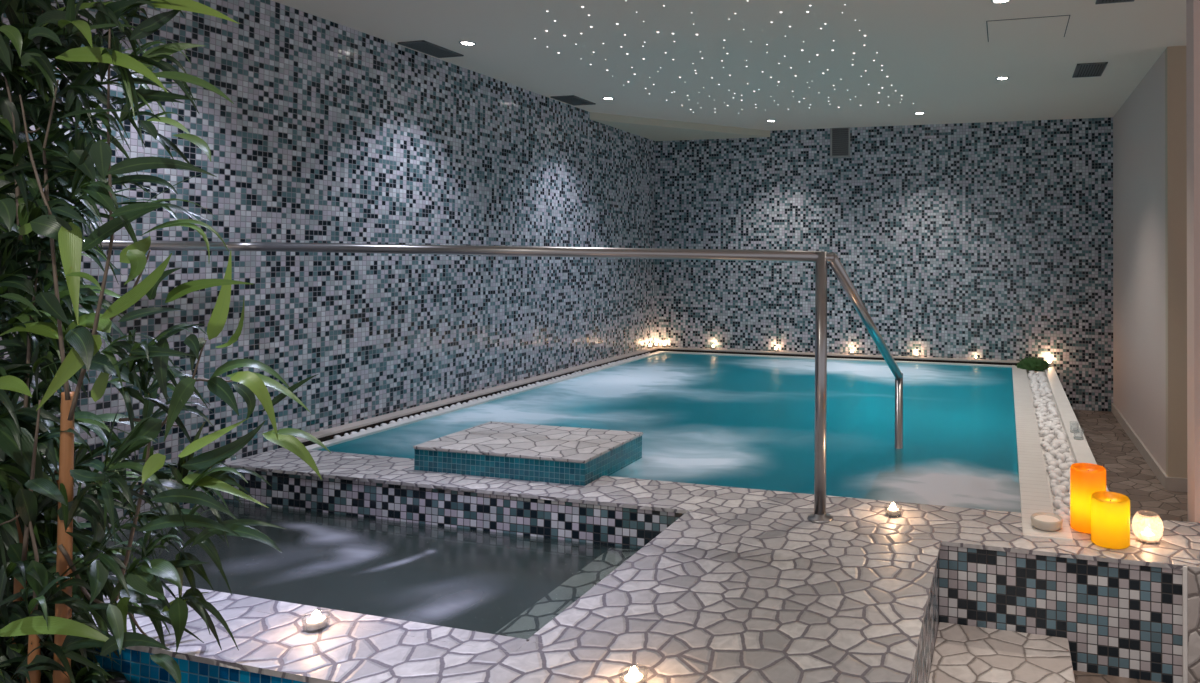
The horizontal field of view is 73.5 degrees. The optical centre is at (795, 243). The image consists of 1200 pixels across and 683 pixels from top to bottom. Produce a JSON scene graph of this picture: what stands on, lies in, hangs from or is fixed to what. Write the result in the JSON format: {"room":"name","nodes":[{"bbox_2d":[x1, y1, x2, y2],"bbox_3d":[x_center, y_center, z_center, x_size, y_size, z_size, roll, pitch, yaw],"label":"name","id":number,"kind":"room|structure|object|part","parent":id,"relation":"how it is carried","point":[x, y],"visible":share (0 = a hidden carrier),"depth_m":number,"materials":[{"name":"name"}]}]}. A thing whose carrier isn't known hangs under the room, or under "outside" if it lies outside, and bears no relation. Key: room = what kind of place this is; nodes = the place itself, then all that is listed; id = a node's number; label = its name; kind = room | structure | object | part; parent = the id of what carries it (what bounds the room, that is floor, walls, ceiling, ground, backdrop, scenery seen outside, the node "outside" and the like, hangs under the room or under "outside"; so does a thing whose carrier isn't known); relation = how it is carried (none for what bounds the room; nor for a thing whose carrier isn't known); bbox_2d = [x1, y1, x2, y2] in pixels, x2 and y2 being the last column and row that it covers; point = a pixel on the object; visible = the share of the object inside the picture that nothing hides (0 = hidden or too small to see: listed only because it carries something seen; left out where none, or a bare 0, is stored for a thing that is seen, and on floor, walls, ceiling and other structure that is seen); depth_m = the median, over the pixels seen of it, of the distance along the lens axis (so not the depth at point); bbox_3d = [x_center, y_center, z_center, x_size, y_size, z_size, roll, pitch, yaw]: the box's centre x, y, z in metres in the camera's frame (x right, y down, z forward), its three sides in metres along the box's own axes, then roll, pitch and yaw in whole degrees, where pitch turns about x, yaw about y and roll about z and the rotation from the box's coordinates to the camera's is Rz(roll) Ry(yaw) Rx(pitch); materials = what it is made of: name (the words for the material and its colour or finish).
{"room":"indoor spa pool","nodes":[
{"label":"indoor spa pool","id":0,"kind":"room"},
{"bbox_2d":[0,0,655,547],"bbox_3d":[-2.569,0.528,3.853,0.150,3.639,8.505,0,-1,15],"label":"wall","id":1,"kind":"structure","parent":0,"point":[332,132],"depth_m":4.22,"materials":[{"name":"tile"}]},
{"bbox_2d":[296,346,658,442],"bbox_3d":[-1.926,1.003,5.776,0.084,0.015,4.139,0,-1,15],"label":"trim","id":2,"kind":"structure","parent":1,"relation":"attached to","point":[319,434],"depth_m":4.87,"materials":[{"name":"stone"}]},
{"bbox_2d":[305,351,663,449],"bbox_3d":[-1.858,1.046,5.723,0.065,0.031,4.075,0,-1,15],"label":"trim","id":3,"kind":"structure","parent":1,"relation":"attached to","point":[368,432],"depth_m":4.79,"materials":[{"name":"stone"}]},
{"bbox_2d":[302,349,1016,445],"bbox_3d":[-0.160,1.030,5.296,3.744,0.033,4.139,0,-1,15],"label":"trim","id":4,"kind":"structure","parent":1,"relation":"attached to","point":[326,438],"depth_m":6.87,"materials":[{"name":"grey stone"}]},
{"bbox_2d":[7,447,1199,682],"bbox_3d":[0.187,1.637,2.247,6.014,1.300,1.670,0,-1,15],"label":"pool deck","id":5,"kind":"object","parent":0,"point":[754,590],"visible":0.72,"depth_m":2.44,"materials":[{"name":"stone"}]},
{"bbox_2d":[306,610,325,629],"bbox_3d":[-1.213,0.950,1.956,0.066,0.048,0.066,0,-1,15],"label":"tealight","id":6,"kind":"object","parent":5,"relation":"on","point":[316,621],"visible":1,"depth_m":1.95,"materials":[{"name":"white wax"}]},
{"bbox_2d":[96,513,595,633],"bbox_3d":[-1.786,1.508,2.727,1.954,0.609,1.022,0,-1,15],"label":"hot tub","id":7,"kind":"object","parent":5,"relation":"attached to","point":[494,585],"visible":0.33,"depth_m":3.22,"materials":[{"name":"liquid"}]},
{"bbox_2d":[291,524,462,615],"bbox_3d":[-1.625,1.149,2.690,2.284,0.001,1.023,0,-1,15],"label":"water","id":8,"kind":"object","parent":5,"relation":"in","point":[322,535],"visible":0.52,"depth_m":2.90,"materials":[{"name":"liquid"}]},
{"bbox_2d":[38,235,902,522],"bbox_3d":[-1.226,1.081,3.104,3.820,2.203,1.328,1,-1,-14],"label":"handrail","id":9,"kind":"object","parent":5,"relation":"attached to","point":[820,258],"visible":0.8,"depth_m":3.01,"materials":[{"name":"silver metal"}]},
{"bbox_3d":[-1.406,0.016,2.434,2.711,0.071,1.560,0,-1,15],"label":"rail","id":10,"kind":"part","parent":9,"relation":"part of","materials":[{"name":"silver metal"}]},
{"bbox_3d":[0.093,0.512,2.804,0.043,0.968,0.043,0,-1,15],"label":"post","id":11,"kind":"part","parent":9,"relation":"part of","materials":[{"name":"silver metal"}]},
{"bbox_3d":[0.521,1.430,3.897,0.040,1.552,0.040,0,-1,15],"label":"post","id":12,"kind":"part","parent":9,"relation":"part of","materials":[{"name":"silver metal"}]},
{"bbox_2d":[413,421,642,485],"bbox_3d":[-1.205,1.072,3.542,0.850,0.357,0.530,0,-1,15],"label":"plinth","id":13,"kind":"object","parent":5,"relation":"on","point":[529,452],"visible":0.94,"depth_m":3.38,"materials":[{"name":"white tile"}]},
{"bbox_2d":[624,666,642,682],"bbox_3d":[-0.355,0.950,1.696,0.066,0.048,0.066,0,-1,15],"label":"tealight","id":14,"kind":"object","parent":5,"relation":"on","point":[633,676],"visible":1,"depth_m":1.69,"materials":[{"name":"white wax"}]},
{"bbox_2d":[624,673,642,682],"bbox_3d":[-0.355,0.960,1.696,0.042,0.017,0.042,0,-1,15],"label":"cup","id":15,"kind":"object","parent":14,"relation":"on","point":[630,677],"depth_m":1.69,"materials":[{"name":"white"}]},
{"bbox_2d":[95,460,1183,682],"bbox_3d":[-0.849,0.990,2.370,3.949,0.014,1.357,0,-1,15],"label":"edging","id":16,"kind":"object","parent":5,"relation":"attached to","point":[901,656],"visible":0.84,"depth_m":2.08,"materials":[{"name":"beige stone"}]},
{"bbox_2d":[887,503,898,515],"bbox_3d":[0.360,0.973,2.839,0.066,0.048,0.066,0,-1,15],"label":"tealight","id":17,"kind":"object","parent":5,"relation":"on","point":[892,510],"visible":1,"depth_m":2.83,"materials":[{"name":"white wax"}]},
{"bbox_2d":[887,507,898,515],"bbox_3d":[0.360,0.982,2.839,0.042,0.017,0.042,0,-1,15],"label":"cup","id":18,"kind":"object","parent":17,"relation":"on","point":[893,511],"depth_m":2.83,"materials":[{"name":"white"}]},
{"bbox_2d":[1070,463,1105,533],"bbox_3d":[1.030,0.892,2.715,0.118,0.214,0.118,0,-1,15],"label":"pillar candle","id":19,"kind":"object","parent":5,"relation":"on","point":[1086,479],"visible":0.82,"depth_m":2.67,"materials":[{"name":"orange wax"}]},
{"bbox_2d":[1091,491,1129,548],"bbox_3d":[1.052,0.919,2.577,0.121,0.154,0.121,0,-1,15],"label":"pillar candle","id":20,"kind":"object","parent":5,"relation":"on","point":[1110,511],"visible":1,"depth_m":2.53,"materials":[{"name":"yellow wax"}]},
{"bbox_2d":[1141,528,1153,540],"bbox_3d":[1.184,0.951,2.595,0.100,0.093,0.100,0,-1,15],"label":"tealight","id":21,"kind":"object","parent":5,"relation":"on","point":[1146,535],"visible":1,"depth_m":2.59,"materials":[{"name":"white wax"}]},
{"bbox_2d":[1182,566,1187,682],"bbox_3d":[1.206,1.182,2.389,0.013,0.369,0.010,0,-1,15],"label":"trim","id":22,"kind":"structure","parent":5,"relation":"attached to","point":[1184,571],"depth_m":2.38,"materials":[{"name":"stone"}]},
{"bbox_2d":[1187,565,1199,682],"bbox_3d":[1.268,1.181,2.373,0.115,0.372,0.008,0,-1,15],"label":"trim","id":23,"kind":"structure","parent":5,"relation":"attached to","point":[1193,572],"depth_m":2.38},
{"bbox_2d":[271,0,1185,130],"bbox_3d":[0.343,-1.228,3.092,6.164,0.120,8.505,0,-1,15],"label":"ceiling","id":24,"kind":"structure","parent":0,"point":[938,55],"depth_m":4.60,"materials":[{"name":"beige paint"}]},
{"bbox_2d":[398,40,463,57],"bbox_3d":[-2.157,-1.154,4.584,0.180,0.008,0.335,0,-1,15],"label":"ceiling vent","id":25,"kind":"object","parent":24,"relation":"in","point":[423,46],"visible":1,"depth_m":4.57,"materials":[{"name":"grey metal"}]},
{"bbox_2d":[459,41,475,45],"bbox_3d":[-1.887,-1.155,4.451,0.094,0.006,0.094,0,-1,15],"label":"recessed light","id":26,"kind":"object","parent":24,"relation":"in","point":[466,43],"visible":1,"depth_m":4.44,"materials":[{"name":"grey"}]},
{"bbox_2d":[550,95,595,105],"bbox_3d":[-1.742,-1.128,6.074,0.200,0.008,0.330,0,-1,15],"label":"ceiling vent","id":27,"kind":"object","parent":24,"relation":"in","point":[573,100],"visible":1,"depth_m":6.06,"materials":[{"name":"grey metal"}]},
{"bbox_2d":[602,97,613,99],"bbox_3d":[-1.448,-1.128,5.989,0.094,0.006,0.094,0,-1,15],"label":"recessed light","id":28,"kind":"object","parent":24,"relation":"in","point":[604,98],"visible":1,"depth_m":5.98,"materials":[{"name":"grey"}]},
{"bbox_2d":[590,112,769,140],"bbox_3d":[-0.994,-1.081,7.039,1.214,0.063,1.285,0,-1,15],"label":"ceiling","id":29,"kind":"structure","parent":24,"relation":"attached to","point":[649,128],"depth_m":7.15,"materials":[{"name":"beige paint"}]},
{"bbox_2d":[991,0,1010,3],"bbox_3d":[0.974,-1.152,3.653,0.094,0.006,0.094,0,-1,15],"label":"recessed light","id":30,"kind":"object","parent":24,"relation":"in","point":[992,1],"visible":1,"depth_m":3.66,"materials":[{"name":"grey"}]},
{"bbox_2d":[995,76,1008,79],"bbox_3d":[1.406,-1.124,5.245,0.094,0.006,0.094,0,-1,15],"label":"recessed light","id":31,"kind":"object","parent":24,"relation":"in","point":[1002,77],"visible":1,"depth_m":5.24,"materials":[{"name":"grey"}]},
{"bbox_2d":[986,15,1069,41],"bbox_3d":[1.235,-1.144,4.120,0.410,0.004,0.400,0,-1,15],"label":"access panel","id":32,"kind":"object","parent":24,"relation":"attached to","point":[1050,26],"visible":1,"depth_m":4.10,"materials":[{"name":"beige paint"}]},
{"bbox_2d":[1072,62,1107,77],"bbox_3d":[1.903,-1.124,4.996,0.180,0.008,0.360,0,-1,15],"label":"ceiling vent","id":33,"kind":"object","parent":24,"relation":"in","point":[1082,69],"visible":1,"depth_m":4.99,"materials":[{"name":"grey metal"}]},
{"bbox_2d":[1095,0,1133,3],"bbox_3d":[1.469,-1.151,3.495,0.170,0.008,0.355,0,-1,15],"label":"ceiling vent","id":34,"kind":"object","parent":24,"relation":"in","point":[1097,1],"visible":1,"depth_m":3.65,"materials":[{"name":"grey metal"}]},
{"bbox_2d":[654,117,1112,411],"bbox_3d":[0.752,0.602,7.278,4.464,3.639,0.150,0,-1,15],"label":"wall","id":35,"kind":"structure","parent":0,"point":[983,240],"depth_m":7.13,"materials":[{"name":"tile"}]},
{"bbox_2d":[663,351,1011,367],"bbox_3d":[0.304,1.082,7.223,3.320,0.031,0.045,0,-1,15],"label":"trim","id":36,"kind":"structure","parent":35,"relation":"attached to","point":[671,352],"depth_m":7.16,"materials":[{"name":"stone"}]},
{"bbox_2d":[659,347,1019,362],"bbox_3d":[0.415,1.040,7.251,3.660,0.015,0.065,0,-1,15],"label":"trim","id":37,"kind":"structure","parent":35,"relation":"attached to","point":[676,348],"depth_m":7.22,"materials":[{"name":"stone"}]},
{"bbox_2d":[830,127,849,157],"bbox_3d":[0.428,-0.965,7.309,0.190,0.294,0.014,0,-1,15],"label":"air vent","id":38,"kind":"object","parent":35,"relation":"in","point":[839,137],"visible":0.95,"depth_m":7.31,"materials":[{"name":"grey metal"}]},
{"bbox_2d":[1012,365,1072,540],"bbox_3d":[1.422,1.071,4.702,0.162,0.085,4.325,0,-1,15],"label":"pool edge","id":39,"kind":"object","parent":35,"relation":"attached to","point":[1033,484],"depth_m":3.49,"materials":[{"name":"beige stone"}]},
{"bbox_2d":[1031,512,1062,530],"bbox_3d":[0.882,0.975,2.709,0.108,0.035,0.108,0,-1,15],"label":"dish","id":40,"kind":"object","parent":39,"relation":"on","point":[1044,521],"visible":1,"depth_m":2.69,"materials":[{"name":"white ceramic"}]},
{"bbox_2d":[1043,366,1108,490],"bbox_3d":[1.675,1.220,4.770,0.085,0.375,4.184,0,-1,15],"label":"trim","id":41,"kind":"structure","parent":35,"relation":"attached to","point":[1081,452],"depth_m":4.50,"materials":[{"name":"stone"}]},
{"bbox_2d":[1073,410,1187,682],"bbox_3d":[0.380,1.411,2.958,6.014,0.080,8.355,0,-1,15],"label":"floor","id":42,"kind":"structure","parent":0,"point":[1128,473],"depth_m":4.64,"materials":[{"name":"brown stone"}]},
{"bbox_2d":[0,0,330,682],"bbox_3d":[-1.786,0.278,1.729,1.514,2.195,0.765,0,-1,29],"label":"bamboo plant","id":43,"kind":"object","parent":42,"relation":"on","point":[48,630],"visible":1,"depth_m":1.75,"materials":[{"name":"green plant"}]},
{"bbox_3d":[-1.745,1.192,1.593,0.600,0.290,0.600,0,-1,15],"label":"pot","id":44,"kind":"part","parent":43,"relation":"part of","materials":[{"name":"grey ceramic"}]},
{"bbox_2d":[928,622,1074,682],"bbox_3d":[0.542,1.306,2.030,0.410,0.102,1.046,0,-1,15],"label":"stair tread","id":45,"kind":"structure","parent":42,"relation":"on","point":[962,653],"depth_m":2.35,"materials":[{"name":"beige stone"}]},
{"bbox_2d":[1113,50,1165,472],"bbox_3d":[2.521,0.145,5.559,0.150,2.760,2.255,0,-1,15],"label":"wall","id":46,"kind":"structure","parent":0,"point":[1139,299],"depth_m":5.31,"materials":[{"name":"beige paint"}]},
{"bbox_2d":[1111,403,1167,487],"bbox_3d":[2.427,1.386,5.532,0.014,0.075,2.315,0,-1,15],"label":"baseboard","id":47,"kind":"structure","parent":46,"relation":"attached to","point":[1155,467],"depth_m":5.22,"materials":[{"name":"stone"}]},
{"bbox_2d":[1165,46,1186,477],"bbox_3d":[2.965,0.126,4.237,1.700,2.760,0.065,0,-1,15],"label":"wall","id":48,"kind":"structure","parent":0,"point":[1175,56],"depth_m":4.42,"materials":[{"name":"beige paint"}]},
{"bbox_2d":[1165,477,1186,491],"bbox_3d":[2.940,1.368,4.180,1.714,0.075,0.015,0,-1,15],"label":"baseboard","id":49,"kind":"structure","parent":48,"relation":"attached to","point":[1171,483],"depth_m":4.38,"materials":[{"name":"stone"}]},
{"bbox_2d":[1186,0,1199,522],"bbox_3d":[2.398,0.097,2.604,1.938,2.760,0.115,0,-1,15],"label":"wall","id":50,"kind":"structure","parent":0,"point":[1192,6],"depth_m":2.82,"materials":[{"name":"beige paint"}]},
{"bbox_3d":[-1.629,1.849,2.678,2.284,0.070,1.023,0,-1,15],"label":"floor","id":51,"kind":"structure","parent":0,"visible":0},
{"bbox_2d":[494,548,637,638],"bbox_3d":[-0.684,1.484,2.428,0.330,0.660,1.022,0,-1,15],"label":"bench","id":52,"kind":"object","parent":51,"relation":"on","point":[525,625],"visible":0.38,"depth_m":2.54,"materials":[{"name":"grey stone"}]},
{"bbox_3d":[-0.125,1.665,5.275,3.824,1.238,4.140,0,-1,15],"label":"shell","id":53,"kind":"object","parent":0,"visible":0},
{"bbox_2d":[319,353,1020,512],"bbox_3d":[-0.231,1.047,5.257,3.320,0.001,4.030,0,-1,15],"label":"pool water","id":54,"kind":"object","parent":53,"relation":"in","point":[728,421],"visible":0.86,"depth_m":4.45,"materials":[{"name":"teal liquid"}]},
{"bbox_2d":[1027,371,1072,512],"bbox_3d":[1.543,1.075,4.729,0.149,0.020,4.029,0,-1,15],"label":"pebble bed","id":55,"kind":"object","parent":53,"relation":"on","point":[1029,380],"visible":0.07,"depth_m":3.91,"materials":[{"name":"stone"}]},
{"bbox_2d":[1015,355,1049,370],"bbox_3d":[2.034,1.011,6.607,0.298,0.114,0.247,0,-1,15],"label":"moss cushion","id":56,"kind":"object","parent":55,"relation":"on","point":[1031,363],"visible":1,"depth_m":6.55,"materials":[{"name":"green plant"}]},
{"bbox_2d":[1038,416,1047,421],"bbox_3d":[1.466,1.039,4.562,0.057,0.044,0.047,0,-1,7],"label":"pebble","id":57,"kind":"object","parent":55,"relation":"on","point":[1044,418],"visible":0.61,"depth_m":4.54,"materials":[{"name":"white stone"}]},
{"bbox_2d":[1043,430,1049,435],"bbox_3d":[1.362,1.029,4.191,0.038,0.035,0.040,-1,-1,43],"label":"pebble","id":58,"kind":"object","parent":55,"relation":"on","point":[1045,433],"visible":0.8,"depth_m":4.18,"materials":[{"name":"white stone"}]},
{"bbox_2d":[1044,422,1053,429],"bbox_3d":[1.448,1.037,4.395,0.058,0.044,0.059,0,-1,14],"label":"pebble","id":59,"kind":"object","parent":55,"relation":"on","point":[1049,424],"visible":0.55,"depth_m":4.38,"materials":[{"name":"white stone"}]},
{"bbox_2d":[1045,458,1055,464],"bbox_3d":[1.198,1.019,3.620,0.048,0.036,0.049,0,-1,30],"label":"pebble","id":60,"kind":"object","parent":55,"relation":"on","point":[1049,459],"visible":0.57,"depth_m":3.61,"materials":[{"name":"white stone"}]},
{"bbox_2d":[1046,465,1055,471],"bbox_3d":[1.163,1.024,3.504,0.048,0.040,0.040,0,-1,22],"label":"pebble","id":61,"kind":"object","parent":55,"relation":"on","point":[1049,468],"visible":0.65,"depth_m":3.49,"materials":[{"name":"white stone"}]},
{"bbox_2d":[1047,434,1055,439],"bbox_3d":[1.363,1.035,4.132,0.052,0.037,0.050,1,-1,-31],"label":"pebble","id":62,"kind":"object","parent":55,"relation":"on","point":[1051,436],"visible":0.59,"depth_m":4.12,"materials":[{"name":"white stone"}]},
{"bbox_2d":[1048,461,1058,467],"bbox_3d":[1.189,1.018,3.560,0.047,0.035,0.044,0,-1,33],"label":"pebble","id":63,"kind":"object","parent":55,"relation":"on","point":[1055,464],"visible":0.7,"depth_m":3.55,"materials":[{"name":"white stone"}]},
{"bbox_2d":[1049,473,1058,479],"bbox_3d":[1.136,1.022,3.387,0.038,0.031,0.049,1,-1,-29],"label":"pebble","id":64,"kind":"object","parent":55,"relation":"on","point":[1052,476],"visible":0.73,"depth_m":3.38,"materials":[{"name":"white stone"}]},
{"bbox_2d":[1049,479,1058,484],"bbox_3d":[1.105,1.019,3.296,0.039,0.030,0.035,1,-1,-34],"label":"pebble","id":65,"kind":"object","parent":55,"relation":"on","point":[1054,480],"visible":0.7,"depth_m":3.29,"materials":[{"name":"white stone"}]},
{"bbox_2d":[1050,450,1059,457],"bbox_3d":[1.270,1.026,3.783,0.042,0.038,0.051,1,-1,-39],"label":"pebble","id":66,"kind":"object","parent":55,"relation":"on","point":[1053,453],"visible":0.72,"depth_m":3.77,"materials":[{"name":"white stone"}]},
{"bbox_2d":[1050,441,1059,446],"bbox_3d":[1.333,1.030,3.960,0.049,0.041,0.045,0,-1,-10],"label":"pebble","id":67,"kind":"object","parent":55,"relation":"on","point":[1057,443],"visible":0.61,"depth_m":3.95,"materials":[{"name":"white stone"}]},
{"bbox_2d":[1051,425,1060,430],"bbox_3d":[1.463,1.034,4.331,0.050,0.034,0.057,1,-1,-41],"label":"pebble","id":68,"kind":"object","parent":55,"relation":"on","point":[1054,426],"visible":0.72,"depth_m":4.32,"materials":[{"name":"white stone"}]},
{"bbox_2d":[1052,488,1061,496],"bbox_3d":[1.071,1.018,3.150,0.037,0.038,0.048,0,-1,-5],"label":"pebble","id":69,"kind":"object","parent":55,"relation":"on","point":[1055,491],"visible":0.66,"depth_m":3.14,"materials":[{"name":"white stone"}]},
{"bbox_2d":[1053,500,1062,508],"bbox_3d":[1.023,1.013,3.003,0.033,0.035,0.041,1,-1,-26],"label":"pebble","id":70,"kind":"object","parent":55,"relation":"on","point":[1055,502],"visible":0.75,"depth_m":3.00,"materials":[{"name":"white stone"}]},
{"bbox_2d":[1053,468,1062,476],"bbox_3d":[1.179,1.024,3.462,0.038,0.036,0.046,0,-1,-9],"label":"pebble","id":71,"kind":"object","parent":55,"relation":"on","point":[1057,470],"visible":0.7,"depth_m":3.45,"materials":[{"name":"white stone"}]},
{"bbox_2d":[1053,496,1062,501],"bbox_3d":[1.042,1.017,3.058,0.035,0.032,0.039,0,-1,9],"label":"pebble","id":72,"kind":"object","parent":55,"relation":"on","point":[1056,497],"visible":0.48,"depth_m":3.05,"materials":[{"name":"white stone"}]},
{"bbox_2d":[1051,485,1066,493],"bbox_3d":[1.095,1.018,3.201,0.058,0.041,0.059,0,-1,-5],"label":"pebble","id":73,"kind":"object","parent":55,"relation":"on","point":[1062,488],"visible":0.57,"depth_m":3.18,"materials":[{"name":"white stone"}]},
{"bbox_2d":[1054,509,1064,514],"bbox_3d":[0.989,1.009,2.882,0.042,0.039,0.044,1,-1,-30],"label":"pebble","id":74,"kind":"object","parent":55,"relation":"on","point":[1058,512],"visible":0.48,"depth_m":2.87,"materials":[{"name":"white stone"}]},
{"bbox_2d":[1056,448,1065,453],"bbox_3d":[1.318,1.028,3.828,0.046,0.030,0.038,0,-1,26],"label":"pebble","id":75,"kind":"object","parent":55,"relation":"on","point":[1060,450],"visible":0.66,"depth_m":3.81,"materials":[{"name":"white stone"}]},
{"bbox_2d":[1057,454,1065,462],"bbox_3d":[1.268,1.022,3.675,0.042,0.046,0.048,0,-1,34],"label":"pebble","id":76,"kind":"object","parent":55,"relation":"on","point":[1062,457],"visible":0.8,"depth_m":3.66,"materials":[{"name":"white stone"}]},
{"bbox_2d":[1056,477,1067,482],"bbox_3d":[1.152,1.018,3.335,0.053,0.027,0.041,1,-1,-19],"label":"pebble","id":77,"kind":"object","parent":55,"relation":"on","point":[1059,479],"visible":0.8,"depth_m":3.32,"materials":[{"name":"white stone"}]},
{"bbox_2d":[1058,493,1065,498],"bbox_3d":[1.073,1.015,3.103,0.032,0.031,0.034,0,-1,-6],"label":"pebble","id":78,"kind":"object","parent":55,"relation":"on","point":[1062,495],"visible":0.57,"depth_m":3.09,"materials":[{"name":"white stone"}]},
{"bbox_2d":[1057,436,1066,440],"bbox_3d":[1.414,1.034,4.089,0.046,0.036,0.046,1,-1,-25],"label":"pebble","id":79,"kind":"object","parent":55,"relation":"on","point":[1060,437],"visible":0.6,"depth_m":4.08,"materials":[{"name":"white stone"}]},
{"bbox_2d":[1058,440,1066,445],"bbox_3d":[1.381,1.028,3.986,0.044,0.036,0.048,1,-1,-28],"label":"pebble","id":80,"kind":"object","parent":55,"relation":"on","point":[1061,442],"visible":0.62,"depth_m":3.97,"materials":[{"name":"white stone"}]},
{"bbox_2d":[1058,503,1068,508],"bbox_3d":[1.030,1.009,2.962,0.037,0.022,0.036,0,-1,-1],"label":"pebble","id":81,"kind":"object","parent":55,"relation":"on","point":[1061,504],"visible":0.59,"depth_m":2.96,"materials":[{"name":"white stone"}]},
{"bbox_2d":[1059,463,1069,469],"bbox_3d":[1.230,1.020,3.532,0.047,0.033,0.042,1,-1,-12],"label":"pebble","id":82,"kind":"object","parent":55,"relation":"on","point":[1063,466],"visible":0.95,"depth_m":3.52,"materials":[{"name":"white stone"}]},
{"bbox_2d":[1059,514,1069,520],"bbox_3d":[0.991,1.007,2.831,0.046,0.032,0.052,1,-1,-11],"label":"pebble","id":83,"kind":"object","parent":55,"relation":"on","point":[1064,516],"visible":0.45,"depth_m":2.82,"materials":[{"name":"white stone"}]},
{"bbox_2d":[1060,507,1069,514],"bbox_3d":[1.022,1.009,2.916,0.046,0.032,0.049,0,-1,15],"label":"pebble","id":84,"kind":"object","parent":55,"relation":"on","point":[1065,510],"visible":0.47,"depth_m":2.90,"materials":[{"name":"white stone"}]},
{"bbox_2d":[1060,481,1069,489],"bbox_3d":[1.141,1.016,3.256,0.046,0.036,0.044,1,-1,-41],"label":"pebble","id":85,"kind":"object","parent":55,"relation":"on","point":[1066,484],"visible":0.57,"depth_m":3.24,"materials":[{"name":"white stone"}]},
{"bbox_2d":[1062,472,1069,479],"bbox_3d":[1.204,1.022,3.403,0.046,0.029,0.052,1,-1,-19],"label":"pebble","id":86,"kind":"object","parent":55,"relation":"on","point":[1066,474],"visible":0.56,"depth_m":3.40,"materials":[{"name":"white stone"}]},
{"bbox_2d":[1063,497,1069,505],"bbox_3d":[1.071,1.008,3.020,0.050,0.033,0.043,1,-1,-34],"label":"pebble","id":87,"kind":"object","parent":55,"relation":"on","point":[1066,501],"visible":0.57,"depth_m":3.01,"materials":[{"name":"white stone"}]},
{"bbox_2d":[1065,458,1074,463],"bbox_3d":[1.293,1.021,3.631,0.043,0.036,0.048,0,-1,6],"label":"pebble","id":88,"kind":"object","parent":55,"relation":"on","point":[1067,459],"visible":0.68,"depth_m":3.61,"materials":[{"name":"white stone"}]}
]}

